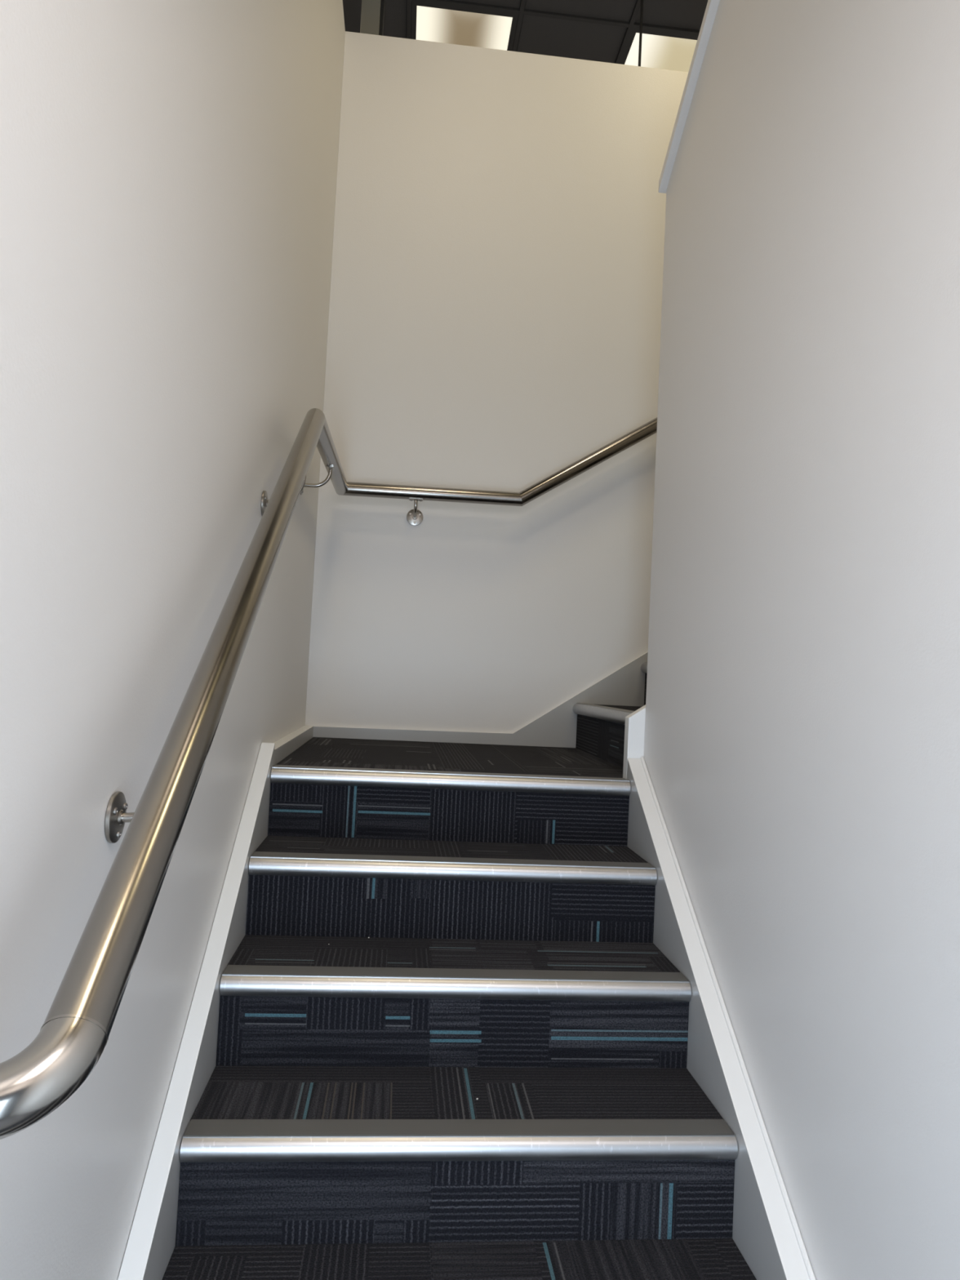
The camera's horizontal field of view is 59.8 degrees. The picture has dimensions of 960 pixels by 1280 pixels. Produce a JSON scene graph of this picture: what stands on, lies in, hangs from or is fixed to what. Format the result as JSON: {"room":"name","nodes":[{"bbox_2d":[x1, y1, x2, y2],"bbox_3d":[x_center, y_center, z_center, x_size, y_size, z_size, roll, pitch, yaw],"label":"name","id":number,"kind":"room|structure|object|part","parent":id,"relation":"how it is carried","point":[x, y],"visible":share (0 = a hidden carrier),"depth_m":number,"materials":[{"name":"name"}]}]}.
{"room":"indoor stairwell","nodes":[
{"label":"indoor stairwell","id":0,"kind":"room"},
{"bbox_2d":[0,0,345,1279],"bbox_3d":[-0.511,-0.501,1.293,0.120,4.031,4.149,3,-3,-5],"label":"wall","id":1,"kind":"structure","parent":0,"point":[168,168],"depth_m":1.09,"materials":[{"name":"paint"}]},
{"bbox_2d":[273,725,313,765],"bbox_3d":[-0.610,0.355,2.696,0.035,0.092,1.002,3,-3,-5],"label":"baseboard","id":2,"kind":"structure","parent":1,"relation":"attached to","point":[285,746],"depth_m":2.60,"materials":[{"name":"wood"}]},
{"bbox_2d":[0,408,657,1139],"bbox_3d":[0.611,-0.513,2.050,2.250,2.006,2.616,3,-3,-5],"label":"handrail","id":3,"kind":"object","parent":1,"relation":"attached to","point":[73,1037],"visible":1,"depth_m":0.91,"materials":[{"name":"metal"}]},
{"bbox_2d":[117,662,816,1279],"bbox_3d":[0.610,0.461,1.944,2.330,2.279,2.747,3,-3,-5],"label":"staircase","id":4,"kind":"structure","parent":0,"point":[535,951],"depth_m":1.65,"materials":[{"name":"carpet"}]},
{"bbox_3d":[-0.070,0.356,2.233,0.945,0.001,0.050,3,-3,-5],"label":"nosing plate","id":5,"kind":"part","parent":4,"relation":"part of","materials":[{"name":"silver metal"}]},
{"bbox_3d":[-0.055,0.520,1.973,0.945,0.001,0.050,3,-3,-5],"label":"nosing plate","id":6,"kind":"part","parent":4,"relation":"part of","materials":[{"name":"silver metal"}]},
{"bbox_3d":[-0.039,0.684,1.713,0.945,0.001,0.050,3,-3,-5],"label":"nosing plate","id":7,"kind":"part","parent":4,"relation":"part of","materials":[{"name":"silver metal"}]},
{"bbox_3d":[-0.024,0.849,1.453,0.945,0.001,0.050,3,-3,-5],"label":"nosing plate","id":8,"kind":"part","parent":4,"relation":"part of","materials":[{"name":"silver metal"}]},
{"bbox_3d":[0.454,0.233,2.821,0.050,0.001,0.958,3,-3,-5],"label":"nosing plate","id":9,"kind":"part","parent":4,"relation":"part of","materials":[{"name":"silver metal"}]},
{"bbox_2d":[304,31,688,733],"bbox_3d":[0.742,-0.344,3.431,2.786,4.031,0.120,3,-3,-5],"label":"wall","id":10,"kind":"structure","parent":0,"point":[495,304],"depth_m":3.33,"materials":[{"name":"paint"}]},
{"bbox_2d":[312,651,648,747],"bbox_3d":[0.562,-0.099,3.337,2.436,1.169,0.014,3,-3,-5],"label":"baseboard","id":11,"kind":"structure","parent":10,"relation":"attached to","point":[625,686],"depth_m":3.29,"materials":[{"name":"wood"}]},
{"bbox_2d":[342,0,707,63],"bbox_3d":[0.553,-3.591,4.006,12.100,0.156,9.500,3,-3,-5],"label":"ceiling","id":12,"kind":"structure","parent":0,"point":[594,30],"depth_m":4.70,"materials":[{"name":"tile"}]},
{"bbox_2d":[410,0,519,51],"bbox_3d":[-0.108,-3.523,4.938,0.599,0.034,0.599,3,-3,-5],"label":"recessed light","id":13,"kind":"object","parent":12,"relation":"in","point":[431,22],"visible":0.5,"depth_m":4.79,"materials":[{"name":"white plastic"}]},
{"bbox_2d":[619,27,697,71],"bbox_3d":[1.135,-3.456,5.054,0.599,0.034,0.599,3,-3,-5],"label":"recessed light","id":14,"kind":"object","parent":12,"relation":"in","point":[660,50],"visible":0.31,"depth_m":4.90,"materials":[{"name":"white plastic"}]},
{"bbox_2d":[643,0,959,1279],"bbox_3d":[0.677,-0.463,0.832,0.100,4.031,3.010,3,-3,-5],"label":"wall","id":15,"kind":"structure","parent":0,"point":[802,757],"depth_m":1.34,"materials":[{"name":"paint"}]},
{"bbox_2d":[657,0,719,193],"bbox_3d":[0.748,-1.914,0.901,0.142,1.178,3.018,3,-3,-5],"label":"trim","id":16,"kind":"structure","parent":15,"relation":"attached to","point":[712,6],"depth_m":2.16,"materials":[{"name":"paint"}]},
{"bbox_3d":[0.436,-1.184,3.889,11.900,0.220,9.320,3,-3,-5],"label":"floor","id":17,"kind":"structure","parent":0,"visible":0},
{"bbox_2d":[360,0,385,35],"bbox_3d":[-0.623,-2.439,4.451,0.118,2.230,0.080,3,-3,-5],"label":"post","id":18,"kind":"object","parent":17,"relation":"on","point":[372,13],"visible":0.02,"depth_m":4.45,"materials":[{"name":"paint"}]},
{"bbox_2d":[638,0,643,66],"bbox_3d":[0.789,-2.378,4.252,0.059,2.230,0.059,3,-3,-5],"label":"rod","id":19,"kind":"object","parent":17,"relation":"on","point":[642,1],"visible":0.02,"depth_m":4.28,"materials":[{"name":"metal"}]}
]}

